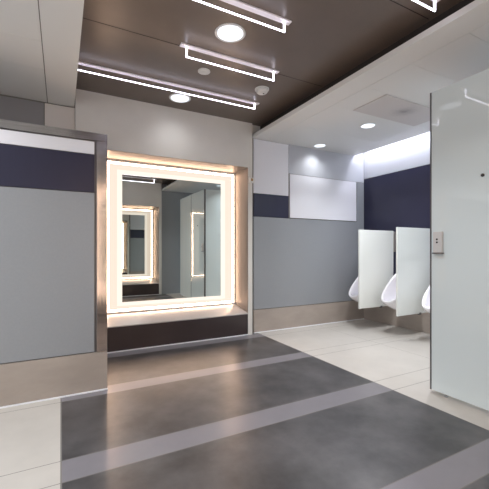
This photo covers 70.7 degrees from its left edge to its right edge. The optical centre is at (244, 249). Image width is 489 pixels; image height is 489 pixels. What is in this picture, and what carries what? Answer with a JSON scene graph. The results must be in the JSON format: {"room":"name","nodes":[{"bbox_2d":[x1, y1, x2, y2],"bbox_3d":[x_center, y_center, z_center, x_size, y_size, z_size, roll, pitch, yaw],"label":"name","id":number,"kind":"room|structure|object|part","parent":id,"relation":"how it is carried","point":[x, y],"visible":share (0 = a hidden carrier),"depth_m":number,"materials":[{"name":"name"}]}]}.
{"room":"public restroom","nodes":[
{"label":"public restroom","id":0,"kind":"room"},
{"bbox_2d":[0,94,74,129],"bbox_3d":[-2.798,-0.300,3.558,1.900,3.000,0.250,0,0,-28],"label":"wall","id":1,"kind":"structure","parent":0,"point":[12,108],"depth_m":3.71,"materials":[{"name":"grey paint"}]},
{"bbox_3d":[-2.884,-0.369,3.387,1.584,2.458,0.030,0,0,-28],"label":"wall panel","id":2,"kind":"part","parent":1,"relation":"part of","materials":[{"name":"grey paint"}]},
{"bbox_3d":[-2.048,-0.369,3.832,0.294,2.458,0.030,0,0,-28],"label":"wall panel","id":3,"kind":"part","parent":1,"relation":"part of","materials":[{"name":"white paint"}]},
{"bbox_2d":[75,89,363,334],"bbox_3d":[0.128,-0.300,5.086,4.718,3.000,0.300,0,0,-28],"label":"wall","id":4,"kind":"structure","parent":0,"point":[308,203],"depth_m":5.18,"materials":[{"name":"grey paint"}]},
{"bbox_2d":[107,159,234,313],"bbox_3d":[-0.932,-0.164,4.579,1.799,1.883,0.049,0,0,-28],"label":"backlit mirror","id":5,"kind":"object","parent":4,"relation":"attached to","point":[171,230],"visible":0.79,"depth_m":4.51,"materials":[{"name":"white mirror"}]},
{"bbox_2d":[122,174,220,301],"bbox_3d":[-0.923,-0.144,4.563,1.325,1.575,0.012,0,0,-28],"label":"mirror glass","id":6,"kind":"object","parent":5,"relation":"attached to","point":[171,226],"depth_m":4.53,"materials":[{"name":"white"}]},
{"bbox_2d":[107,150,247,352],"bbox_3d":[-0.884,0.017,4.489,2.012,2.366,0.202,0,0,-28],"label":"surround","id":7,"kind":"object","parent":4,"relation":"attached to","point":[129,331],"visible":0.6,"depth_m":4.55,"materials":[{"name":"beige stone"}]},
{"bbox_3d":[-0.885,0.843,4.490,2.012,0.126,0.200,0,0,-28],"label":"sill","id":8,"kind":"part","parent":7,"relation":"part of","materials":[{"name":"grey"}]},
{"bbox_3d":[-0.853,1.047,4.430,2.012,0.282,0.056,0,0,-28],"label":"plinth panel","id":9,"kind":"part","parent":7,"relation":"part of","materials":[{"name":"brown wood"}]},
{"bbox_3d":[-0.885,-1.136,4.490,2.012,0.058,0.200,0,0,-28],"label":"head panel","id":10,"kind":"part","parent":7,"relation":"part of","materials":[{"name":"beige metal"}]},
{"bbox_3d":[-0.851,1.194,4.428,2.012,0.012,0.062,0,0,-28],"label":"floor trim","id":11,"kind":"part","parent":7,"relation":"part of","materials":[{"name":"silver metal"}]},
{"bbox_3d":[-0.042,-0.136,4.939,0.104,2.060,0.200,0,0,-28],"label":"panel","id":12,"kind":"part","parent":7,"relation":"part of","materials":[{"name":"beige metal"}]},
{"bbox_2d":[249,177,254,182],"bbox_3d":[0.104,-0.986,4.883,0.080,0.072,0.033,0,0,-28],"label":"wall sensor","id":13,"kind":"object","parent":4,"relation":"attached to","point":[251,180],"visible":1,"depth_m":4.87,"materials":[{"name":"white plastic"}]},
{"bbox_3d":[0.176,-1.705,5.014,0.220,0.190,0.032,0,0,-28],"label":"wall panel","id":14,"kind":"part","parent":4,"relation":"part of","materials":[{"name":"grey paint"}]},
{"bbox_3d":[0.394,-0.653,5.131,0.611,0.334,0.030,0,0,-28],"label":"wall panel","id":15,"kind":"part","parent":4,"relation":"part of","materials":[{"name":"tile"}]},
{"bbox_3d":[0.394,-1.215,5.131,0.611,0.782,0.030,0,0,-28],"label":"wall panel","id":16,"kind":"part","parent":4,"relation":"part of","materials":[{"name":"white laminate"}]},
{"bbox_3d":[1.023,0.189,5.466,2.036,1.342,0.030,0,0,-28],"label":"wall panel","id":17,"kind":"part","parent":4,"relation":"part of","materials":[{"name":"grey laminate"}]},
{"bbox_3d":[1.109,1.194,5.486,2.210,0.012,0.009,0,0,-28],"label":"floor trim","id":18,"kind":"part","parent":4,"relation":"part of","materials":[{"name":"silver metal"}]},
{"bbox_3d":[1.300,-0.828,5.606,1.386,0.668,0.030,0,0,-28],"label":"wall panel","id":19,"kind":"part","parent":4,"relation":"part of","materials":[{"name":"white tile"}]},
{"bbox_3d":[1.370,-1.462,5.650,1.591,0.583,0.030,0,0,-28],"label":"wall panel","id":20,"kind":"part","parent":4,"relation":"part of","materials":[{"name":"white paint"}]},
{"bbox_3d":[1.999,-0.152,5.984,0.166,2.024,0.030,0,0,-28],"label":"wall panel","id":21,"kind":"part","parent":4,"relation":"part of","materials":[{"name":"grey laminate"}]},
{"bbox_2d":[0,319,488,488],"bbox_3d":[0.357,1.250,2.427,6.610,0.100,5.450,0,0,-28],"label":"floor","id":22,"kind":"structure","parent":0,"point":[347,404],"depth_m":2.44,"materials":[{"name":"tile"}]},
{"bbox_2d":[0,119,107,408],"bbox_3d":[-2.145,0.104,2.549,2.106,2.192,0.180,0,0,-28],"label":"wall","id":23,"kind":"structure","parent":22,"relation":"on","point":[53,180],"depth_m":2.78,"materials":[{"name":"grey tile"}]},
{"bbox_3d":[-2.160,0.190,2.464,2.000,1.344,0.020,0,0,-28],"label":"panel","id":24,"kind":"part","parent":23,"relation":"part of","materials":[{"name":"grey laminate"}]},
{"bbox_3d":[-2.160,-0.647,2.464,2.000,0.318,0.020,0,0,-28],"label":"panel","id":25,"kind":"part","parent":23,"relation":"part of","materials":[{"name":"blue laminate"}]},
{"bbox_3d":[-2.160,-0.865,2.464,2.000,0.105,0.020,0,0,-28],"label":"panel","id":26,"kind":"part","parent":23,"relation":"part of","materials":[{"name":"white laminate"}]},
{"bbox_3d":[-2.148,-0.960,2.551,2.102,0.064,0.174,0,0,-28],"label":"rail","id":27,"kind":"part","parent":23,"relation":"part of","materials":[{"name":"silver metal"}]},
{"bbox_3d":[-2.108,1.194,2.478,2.106,0.011,0.020,0,0,-28],"label":"floor trim","id":28,"kind":"part","parent":23,"relation":"part of","materials":[{"name":"silver metal"}]},
{"bbox_3d":[-1.258,-0.031,3.025,0.084,1.794,0.174,0,0,-28],"label":"edge post","id":29,"kind":"part","parent":23,"relation":"part of","materials":[{"name":"silver metal"}]},
{"bbox_2d":[430,69,488,410],"bbox_3d":[1.788,-0.065,2.557,0.036,2.530,0.855,0,0,-28],"label":"panel","id":30,"kind":"object","parent":22,"relation":"on","point":[459,111],"visible":0.98,"depth_m":2.70,"materials":[{"name":"white"}]},
{"bbox_2d":[432,232,443,253],"bbox_3d":[1.597,-0.059,2.848,0.033,0.182,0.084,0,0,-28],"label":"lock","id":31,"kind":"object","parent":30,"relation":"attached to","point":[437,236],"visible":1,"depth_m":2.84,"materials":[{"name":"metal"}]},
{"bbox_2d":[0,0,488,155],"bbox_3d":[0.390,-1.755,2.473,6.510,0.290,5.400,0,0,-28],"label":"ceiling","id":32,"kind":"structure","parent":0,"point":[334,58],"depth_m":3.06,"materials":[{"name":"black"}]},
{"bbox_3d":[-1.747,-1.636,1.279,1.616,0.048,4.798,0,0,-28],"label":"panel","id":33,"kind":"part","parent":32,"relation":"part of","materials":[{"name":"white paint"}]},
{"bbox_3d":[-0.913,-1.635,1.723,0.259,0.050,4.800,0,0,-28],"label":"border panel","id":34,"kind":"part","parent":32,"relation":"part of","materials":[{"name":"white paint"}]},
{"bbox_2d":[78,61,259,108],"bbox_3d":[-0.748,-1.760,3.753,2.085,0.079,0.050,0,0,-28],"label":"light","id":35,"kind":"object","parent":32,"relation":"attached to","point":[79,62],"visible":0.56,"depth_m":3.68,"materials":[{"name":"white plastic"}]},
{"bbox_2d":[169,93,190,102],"bbox_3d":[-0.764,-1.796,4.086,0.256,0.008,0.256,0,0,-28],"label":"recessed light","id":36,"kind":"object","parent":32,"relation":"in","point":[176,97],"visible":1,"depth_m":4.08,"materials":[{"name":"white plastic"}]},
{"bbox_2d":[198,68,209,74],"bbox_3d":[-0.407,-1.790,3.469,0.124,0.018,0.124,0,0,-28],"label":"ceiling sensor","id":37,"kind":"object","parent":32,"relation":"attached to","point":[203,71],"visible":1,"depth_m":3.45,"materials":[{"name":"white plastic"}]},
{"bbox_2d":[180,42,279,80],"bbox_3d":[-0.109,-1.748,3.249,1.020,0.104,0.050,0,0,-28],"label":"light","id":38,"kind":"object","parent":32,"relation":"attached to","point":[187,46],"visible":1,"depth_m":3.22,"materials":[{"name":"white plastic"}]},
{"bbox_2d":[215,23,245,42],"bbox_3d":[-0.118,-1.796,2.863,0.256,0.008,0.256,0,0,-28],"label":"recessed light","id":39,"kind":"object","parent":32,"relation":"in","point":[226,32],"visible":1,"depth_m":2.85,"materials":[{"name":"white plastic"}]},
{"bbox_2d":[194,0,291,32],"bbox_3d":[-0.125,-1.752,2.471,1.100,0.094,0.050,0,0,-28],"label":"light","id":40,"kind":"object","parent":32,"relation":"attached to","point":[237,3],"visible":1,"depth_m":2.58,"materials":[{"name":"white plastic"}]},
{"bbox_3d":[-0.125,-1.794,2.471,1.100,0.012,0.050,0,0,-28],"label":"mounting plate","id":41,"kind":"part","parent":40,"relation":"part of","materials":[{"name":"white metal"}]},
{"bbox_2d":[255,86,268,94],"bbox_3d":[0.195,-1.772,3.857,0.160,0.056,0.160,0,0,-28],"label":"smoke detector","id":42,"kind":"object","parent":32,"relation":"attached to","point":[260,90],"visible":1,"depth_m":3.81,"materials":[{"name":"white plastic"}]},
{"bbox_2d":[313,143,325,147],"bbox_3d":[1.160,-1.606,5.314,0.200,0.008,0.200,0,0,-28],"label":"recessed light","id":43,"kind":"object","parent":32,"relation":"in","point":[320,145],"visible":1,"depth_m":5.29,"materials":[{"name":"white glass"}]},
{"bbox_2d":[360,123,375,128],"bbox_3d":[1.597,-1.606,4.462,0.200,0.008,0.200,0,0,-28],"label":"recessed light","id":44,"kind":"object","parent":32,"relation":"in","point":[365,125],"visible":1,"depth_m":4.44,"materials":[{"name":"white plastic"}]},
{"bbox_3d":[1.335,-1.635,2.919,0.238,0.050,4.800,0,0,-28],"label":"border panel","id":45,"kind":"part","parent":32,"relation":"part of","materials":[{"name":"white paint"}]},
{"bbox_3d":[2.220,-1.635,3.390,1.756,0.049,4.798,0,0,-28],"label":"panel","id":46,"kind":"part","parent":32,"relation":"part of","materials":[{"name":"white paint"}]},
{"bbox_2d":[353,94,429,125],"bbox_3d":[1.832,-1.604,4.010,1.070,0.011,0.470,0,0,-28],"label":"ceiling panel","id":47,"kind":"object","parent":32,"relation":"attached to","point":[388,107],"visible":0.9,"depth_m":3.96,"materials":[{"name":"grey paint"}]},
{"bbox_2d":[385,104,423,117],"bbox_3d":[1.846,-1.599,3.983,0.410,0.001,0.410,0,0,-28],"label":"grille","id":48,"kind":"object","parent":47,"relation":"attached to","point":[399,110],"depth_m":3.98,"materials":[{"name":"grey metal"}]},
{"bbox_2d":[412,0,439,11],"bbox_3d":[0.738,-1.748,2.126,1.500,0.104,0.050,0,0,-28],"label":"light","id":49,"kind":"object","parent":32,"relation":"attached to","point":[433,9],"visible":1,"depth_m":2.43,"materials":[{"name":"white plastic"}]},
{"bbox_2d":[364,132,429,333],"bbox_3d":[3.290,-0.300,3.947,0.204,3.000,5.280,0,0,-28],"label":"wall","id":50,"kind":"structure","parent":0,"point":[396,175],"depth_m":5.39,"materials":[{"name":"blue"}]},
{"bbox_2d":[349,277,357,301],"bbox_3d":[1.961,0.559,5.591,0.603,0.698,0.334,0,0,-28],"label":"urinal","id":51,"kind":"object","parent":50,"relation":"attached to","point":[353,292],"visible":0.16,"depth_m":5.62,"materials":[{"name":"white ceramic"}]},
{"bbox_2d":[358,230,395,308],"bbox_3d":[2.031,0.293,5.271,0.780,1.186,0.044,0,0,-28],"label":"screen","id":52,"kind":"object","parent":50,"relation":"attached to","point":[376,248],"visible":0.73,"depth_m":5.22,"materials":[{"name":"white glass"}]},
{"bbox_2d":[381,274,395,309],"bbox_3d":[2.261,0.559,5.026,0.603,0.698,0.334,0,0,-28],"label":"urinal","id":53,"kind":"object","parent":50,"relation":"attached to","point":[388,297],"visible":0.24,"depth_m":5.09,"materials":[{"name":"white ceramic"}]},
{"bbox_3d":[2.665,-0.183,4.946,0.030,2.086,2.426,0,0,-28],"label":"wall panel","id":54,"kind":"part","parent":50,"relation":"part of","materials":[{"name":"blue laminate"}]},
{"bbox_3d":[3.216,-1.494,3.908,0.030,0.519,4.776,0,0,-28],"label":"wall panel","id":55,"kind":"part","parent":50,"relation":"part of","materials":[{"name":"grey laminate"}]},
{"bbox_2d":[396,227,429,315],"bbox_3d":[2.337,0.293,4.697,0.780,1.186,0.044,0,0,-28],"label":"screen","id":56,"kind":"object","parent":50,"relation":"attached to","point":[412,244],"visible":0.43,"depth_m":4.63,"materials":[{"name":"white glass"}]},
{"bbox_2d":[422,285,429,312],"bbox_3d":[2.562,0.559,4.460,0.603,0.698,0.334,0,0,-28],"label":"urinal","id":57,"kind":"object","parent":50,"relation":"attached to","point":[426,298],"visible":0.14,"depth_m":4.49,"materials":[{"name":"white ceramic"}]}
]}

